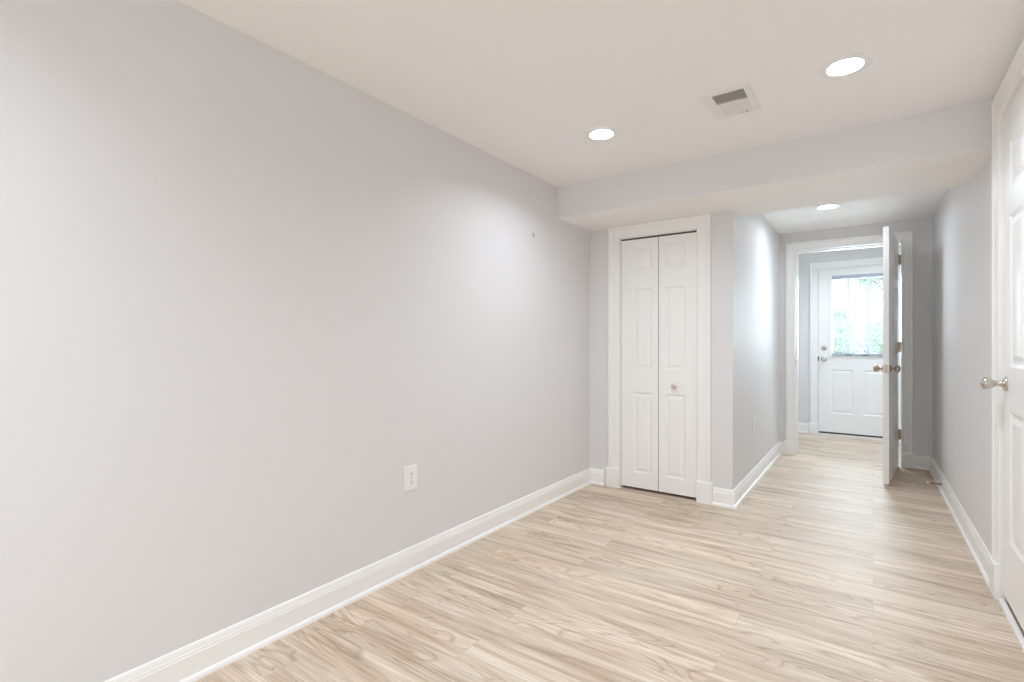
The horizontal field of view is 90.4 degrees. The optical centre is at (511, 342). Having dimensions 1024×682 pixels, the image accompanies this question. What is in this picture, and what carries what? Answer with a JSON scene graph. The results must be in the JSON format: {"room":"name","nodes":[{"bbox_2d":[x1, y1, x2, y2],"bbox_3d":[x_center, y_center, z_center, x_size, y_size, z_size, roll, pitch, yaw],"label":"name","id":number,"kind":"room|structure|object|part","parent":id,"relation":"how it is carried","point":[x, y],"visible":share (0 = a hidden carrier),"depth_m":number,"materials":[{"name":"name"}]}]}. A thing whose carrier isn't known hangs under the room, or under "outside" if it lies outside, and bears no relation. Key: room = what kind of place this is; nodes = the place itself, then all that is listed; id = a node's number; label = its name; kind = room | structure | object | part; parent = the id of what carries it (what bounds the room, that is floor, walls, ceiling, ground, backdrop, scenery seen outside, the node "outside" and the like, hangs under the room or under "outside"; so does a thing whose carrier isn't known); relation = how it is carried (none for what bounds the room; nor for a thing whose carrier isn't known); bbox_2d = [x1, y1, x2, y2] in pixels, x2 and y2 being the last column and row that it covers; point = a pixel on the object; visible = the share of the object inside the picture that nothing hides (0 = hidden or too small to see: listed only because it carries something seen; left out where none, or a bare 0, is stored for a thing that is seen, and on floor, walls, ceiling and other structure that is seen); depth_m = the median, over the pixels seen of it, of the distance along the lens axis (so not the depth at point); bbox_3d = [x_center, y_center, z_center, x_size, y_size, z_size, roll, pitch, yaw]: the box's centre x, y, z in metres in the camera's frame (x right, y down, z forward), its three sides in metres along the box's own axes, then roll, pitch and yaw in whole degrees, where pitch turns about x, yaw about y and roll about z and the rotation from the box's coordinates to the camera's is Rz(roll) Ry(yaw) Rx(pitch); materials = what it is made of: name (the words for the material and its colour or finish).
{"room":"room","nodes":[
{"label":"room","id":0,"kind":"room"},
{"bbox_2d":[0,0,589,681],"bbox_3d":[-0.073,-0.080,3.229,0.120,2.420,9.820,0,0,35],"label":"wall","id":1,"kind":"structure","parent":0,"point":[245,290],"depth_m":1.80,"materials":[{"name":"white paint"}]},
{"bbox_2d":[104,468,590,681],"bbox_3d":[-1.073,1.070,1.695,0.026,0.120,5.920,0,0,35],"label":"baseboard","id":2,"kind":"structure","parent":1,"relation":"attached to","point":[196,660],"depth_m":2.11,"materials":[{"name":"white paint"}]},
{"bbox_2d":[404,464,416,491],"bbox_3d":[-0.501,0.668,2.516,0.008,0.123,0.086,0,0,35],"label":"wall outlet","id":3,"kind":"object","parent":1,"relation":"attached to","point":[410,472],"visible":1,"depth_m":2.51,"materials":[{"name":"white plastic"}]},
{"bbox_2d":[178,0,1023,253],"bbox_3d":[1.105,-1.123,2.392,2.870,0.015,9.680,0,0,35],"label":"ceiling","id":4,"kind":"structure","parent":0,"point":[522,83],"depth_m":2.08,"materials":[{"name":"white paint"}]},
{"bbox_2d":[584,126,618,140],"bbox_3d":[0.483,-1.176,2.742,0.184,0.108,0.184,0,0,35],"label":"ceiling light","id":5,"kind":"object","parent":4,"relation":"attached to","point":[603,133],"visible":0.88,"depth_m":2.77,"materials":[{"name":"white plastic"}]},
{"bbox_2d":[594,130,608,132],"bbox_3d":[0.483,-1.155,2.742,0.109,0.002,0.109,0,0,35],"label":"diffuser","id":6,"kind":"object","parent":5,"relation":"attached to","point":[599,131],"depth_m":2.77,"materials":[{"name":"white plastic"}]},
{"bbox_2d":[700,82,760,119],"bbox_3d":[1.029,-1.194,2.382,0.206,0.152,0.306,0,0,35],"label":"ceiling vent","id":7,"kind":"object","parent":4,"relation":"in","point":[737,99],"visible":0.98,"depth_m":2.37,"materials":[{"name":"white metal"}]},
{"bbox_2d":[814,203,839,209],"bbox_3d":[2.572,-1.161,4.146,0.184,0.108,0.184,0,0,35],"label":"ceiling light","id":8,"kind":"object","parent":4,"relation":"attached to","point":[834,205],"visible":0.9,"depth_m":4.16,"materials":[{"name":"white"}]},
{"bbox_2d":[819,53,872,78],"bbox_3d":[1.358,-1.176,2.071,0.184,0.108,0.184,0,0,35],"label":"ceiling light","id":9,"kind":"object","parent":4,"relation":"attached to","point":[850,64],"visible":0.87,"depth_m":2.09,"materials":[{"name":"white plastic"}]},
{"bbox_2d":[832,59,857,66],"bbox_3d":[1.358,-1.155,2.071,0.109,0.002,0.109,0,0,35],"label":"diffuser","id":10,"kind":"object","parent":9,"relation":"attached to","point":[850,62],"depth_m":2.10,"materials":[{"name":"white plastic"}]},
{"bbox_2d":[195,432,1023,681],"bbox_3d":[1.117,1.190,2.384,3.040,0.120,9.820,0,0,35],"label":"floor","id":11,"kind":"structure","parent":0,"point":[826,570],"depth_m":2.23,"materials":[{"name":"brown wood"}]},
{"bbox_2d":[817,433,899,441],"bbox_3d":[4.170,1.123,6.118,0.835,0.013,0.195,0,0,35],"label":"threshold","id":12,"kind":"object","parent":11,"relation":"on","point":[817,433],"visible":0.5,"depth_m":6.08,"materials":[{"name":"silver metal"}]},
{"bbox_2d":[998,598,1023,651],"bbox_3d":[1.908,1.123,1.895,0.018,0.014,0.802,0,0,35],"label":"threshold","id":13,"kind":"object","parent":11,"relation":"on","point":[1010,618],"visible":1,"depth_m":2.03,"materials":[{"name":"white paint"}]},
{"bbox_2d":[590,211,735,489],"bbox_3d":[1.105,0.113,3.846,1.085,2.035,0.110,0,0,35],"label":"wall","id":14,"kind":"structure","parent":0,"point":[723,225],"depth_m":3.55,"materials":[{"name":"white paint"}]},
{"bbox_2d":[590,468,604,485],"bbox_3d":[0.677,1.070,4.066,0.133,0.120,0.026,0,0,35],"label":"baseboard","id":15,"kind":"structure","parent":14,"relation":"attached to","point":[597,475],"depth_m":4.06,"materials":[{"name":"white paint"}]},
{"bbox_2d":[621,230,696,497],"bbox_3d":[1.090,0.149,3.804,0.579,1.918,0.075,0,0,35],"label":"door","id":16,"kind":"structure","parent":14,"relation":"in","point":[659,272],"depth_m":3.79,"materials":[{"name":"white paint"}]},
{"bbox_2d":[606,214,712,504],"bbox_3d":[1.107,0.113,3.829,0.799,2.034,0.136,0,0,35],"label":"door frame","id":17,"kind":"structure","parent":14,"relation":"attached to","point":[702,223],"depth_m":3.70,"materials":[{"name":"white paint"}]},
{"bbox_2d":[712,487,735,508],"bbox_3d":[1.465,1.070,3.507,0.156,0.120,0.026,0,0,35],"label":"baseboard","id":18,"kind":"structure","parent":14,"relation":"attached to","point":[721,497],"depth_m":3.51,"materials":[{"name":"white paint"}]},
{"bbox_2d":[736,213,778,485],"bbox_3d":[2.116,-0.080,4.428,0.110,2.420,2.010,0,0,35],"label":"wall","id":19,"kind":"structure","parent":0,"point":[757,241],"depth_m":4.20,"materials":[{"name":"white paint"}]},
{"bbox_2d":[752,418,754,433],"bbox_3d":[1.943,0.668,4.082,0.008,0.123,0.086,0,0,35],"label":"wall outlet","id":20,"kind":"object","parent":19,"relation":"attached to","point":[753,419],"visible":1,"depth_m":4.06,"materials":[{"name":"white plastic"}]},
{"bbox_2d":[733,441,781,508],"bbox_3d":[2.132,1.070,4.333,0.026,0.120,2.146,0,0,35],"label":"baseboard","id":21,"kind":"structure","parent":19,"relation":"attached to","point":[749,482],"depth_m":4.09,"materials":[{"name":"white paint"}]},
{"bbox_2d":[557,98,993,230],"bbox_3d":[1.480,-1.097,3.299,2.330,0.385,0.693,0,0,35],"label":"ceiling soffit","id":22,"kind":"structure","parent":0,"point":[948,147],"depth_m":2.92,"materials":[{"name":"white paint"}]},
{"bbox_2d":[798,245,899,432],"bbox_3d":[4.187,-0.080,6.152,2.300,2.420,0.120,0,0,35],"label":"wall","id":23,"kind":"structure","parent":0,"point":[804,260],"depth_m":6.41,"materials":[{"name":"white paint"}]},
{"bbox_2d":[798,422,807,432],"bbox_3d":[3.506,1.070,6.546,0.532,0.120,0.026,0,0,35],"label":"baseboard","id":24,"kind":"structure","parent":23,"relation":"attached to","point":[802,427],"depth_m":6.42,"materials":[{"name":"white paint"}]},
{"bbox_2d":[809,257,882,433],"bbox_3d":[4.184,0.061,6.138,1.029,2.137,0.146,0,0,35],"label":"door frame","id":25,"kind":"structure","parent":23,"relation":"attached to","point":[813,426],"depth_m":6.34,"materials":[{"name":"white paint"}]},
{"bbox_2d":[818,265,899,437],"bbox_3d":[4.159,0.106,6.111,0.825,2.039,0.124,0,0,35],"label":"door","id":26,"kind":"structure","parent":23,"relation":"in","point":[850,390],"depth_m":6.17,"materials":[{"name":"white paint"}]},
{"bbox_3d":[4.171,-0.802,6.119,0.535,0.048,0.040,0,0,35],"label":"head rail","id":27,"kind":"part","parent":26,"relation":"part of","materials":[{"name":"grey"}]},
{"bbox_3d":[4.168,0.143,6.115,0.535,0.036,0.042,0,0,35],"label":"rail","id":28,"kind":"part","parent":26,"relation":"part of","materials":[{"name":"grey wood"}]},
{"bbox_2d":[779,217,932,466],"bbox_3d":[3.063,-0.080,5.061,2.870,2.420,0.120,0,0,35],"label":"wall","id":29,"kind":"structure","parent":0,"point":[922,229],"depth_m":4.58,"materials":[{"name":"white paint"}]},
{"bbox_2d":[780,442,783,453],"bbox_3d":[2.755,1.070,5.191,0.047,0.120,0.026,0,0,35],"label":"baseboard","id":30,"kind":"structure","parent":29,"relation":"attached to","point":[781,443],"depth_m":5.18,"materials":[{"name":"white paint"}]},
{"bbox_2d":[784,231,914,468],"bbox_3d":[3.236,0.059,4.923,1.042,2.143,0.146,0,0,35],"label":"door frame","id":31,"kind":"structure","parent":29,"relation":"attached to","point":[908,457],"depth_m":4.84,"materials":[{"name":"white paint"}]},
{"bbox_2d":[873,226,900,484],"bbox_3d":[3.236,0.098,4.334,0.178,2.040,0.858,0,0,41],"label":"door","id":32,"kind":"structure","parent":29,"relation":"in","point":[890,368],"depth_m":4.04,"materials":[{"name":"white paint"}]},
{"bbox_3d":[2.960,0.205,4.103,0.070,0.066,0.066,0,0,41],"label":"knob","id":33,"kind":"part","parent":32,"relation":"part of","materials":[{"name":"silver metal"}]},
{"bbox_3d":[3.041,0.205,4.031,0.070,0.066,0.066,0,0,41],"label":"knob","id":34,"kind":"part","parent":32,"relation":"part of","materials":[{"name":"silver metal"}]},
{"bbox_2d":[833,278,882,349],"bbox_3d":[4.175,-0.337,6.125,0.525,0.897,0.009,0,0,35],"label":"blind","id":35,"kind":"object","parent":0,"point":[848,300],"depth_m":6.15,"materials":[{"name":"white"}]},
{"bbox_2d":[915,455,931,469],"bbox_3d":[3.677,1.070,4.535,0.124,0.120,0.026,0,0,35],"label":"baseboard","id":36,"kind":"structure","parent":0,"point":[921,462],"depth_m":4.54,"materials":[{"name":"white paint"}]},
{"bbox_2d":[933,77,1023,553],"bbox_3d":[1.456,-0.080,1.124,0.208,2.420,8.160,0,0,35],"label":"wall","id":37,"kind":"structure","parent":0,"point":[962,219],"depth_m":3.01,"materials":[{"name":"white paint"}]},
{"bbox_2d":[929,457,990,587],"bbox_3d":[2.965,1.070,3.425,0.026,0.120,2.662,0,0,35],"label":"baseboard","id":38,"kind":"structure","parent":37,"relation":"attached to","point":[979,551],"depth_m":2.98,"materials":[{"name":"white paint"}]},
{"bbox_2d":[980,82,1023,630],"bbox_3d":[1.893,0.051,1.900,0.120,2.085,0.810,0,0,35],"label":"door","id":39,"kind":"structure","parent":37,"relation":"in","point":[1012,383],"depth_m":2.08,"materials":[{"name":"white paint"}]},
{"bbox_3d":[2.083,0.175,2.199,0.084,0.066,0.066,0,0,35],"label":"knob","id":40,"kind":"part","parent":39,"relation":"part of","materials":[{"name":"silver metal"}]},
{"bbox_2d":[989,38,1023,602],"bbox_3d":[1.948,0.017,1.866,0.146,2.227,1.034,0,0,35],"label":"door frame","id":41,"kind":"structure","parent":37,"relation":"attached to","point":[1014,75],"depth_m":2.23,"materials":[{"name":"white paint"}]},
{"label":"outside","id":42,"kind":"structure","parent":0,"visible":0},
{"bbox_2d":[840,343,882,353],"bbox_3d":[10.079,0.610,14.184,18.000,1.260,14.000,0,0,35],"label":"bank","id":43,"kind":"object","parent":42,"point":[862,351],"visible":0.02,"depth_m":11.84,"materials":[{"name":"green plant"}]},
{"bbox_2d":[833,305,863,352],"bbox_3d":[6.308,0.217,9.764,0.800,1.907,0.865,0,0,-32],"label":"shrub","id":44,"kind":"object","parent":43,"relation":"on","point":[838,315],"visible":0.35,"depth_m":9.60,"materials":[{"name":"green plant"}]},
{"bbox_2d":[833,305,882,343],"bbox_3d":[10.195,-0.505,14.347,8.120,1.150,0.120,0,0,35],"label":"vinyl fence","id":45,"kind":"object","parent":43,"relation":"on","point":[872,308],"visible":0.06,"depth_m":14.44,"materials":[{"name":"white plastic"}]},
{"bbox_3d":[10.195,-0.505,14.347,0.120,1.150,0.120,0,0,35],"label":"post","id":46,"kind":"part","parent":45,"relation":"part of","materials":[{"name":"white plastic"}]},
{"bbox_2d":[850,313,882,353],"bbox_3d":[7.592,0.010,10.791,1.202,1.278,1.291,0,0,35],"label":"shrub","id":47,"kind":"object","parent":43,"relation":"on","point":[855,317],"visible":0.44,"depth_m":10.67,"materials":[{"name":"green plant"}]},
{"bbox_2d":[854,277,882,298],"bbox_3d":[9.609,-1.411,12.283,2.845,2.972,3.565,0,0,35],"label":"tree","id":48,"kind":"object","parent":43,"relation":"on","point":[879,279],"visible":0.02,"depth_m":12.64,"materials":[{"name":"green plant"}]},
{"bbox_2d":[870,315,882,353],"bbox_3d":[7.350,0.163,9.705,0.800,1.678,0.664,0,0,24],"label":"shrub","id":49,"kind":"object","parent":43,"relation":"on","point":[881,319],"visible":0.02,"depth_m":9.91,"materials":[{"name":"green plant"}]}
]}

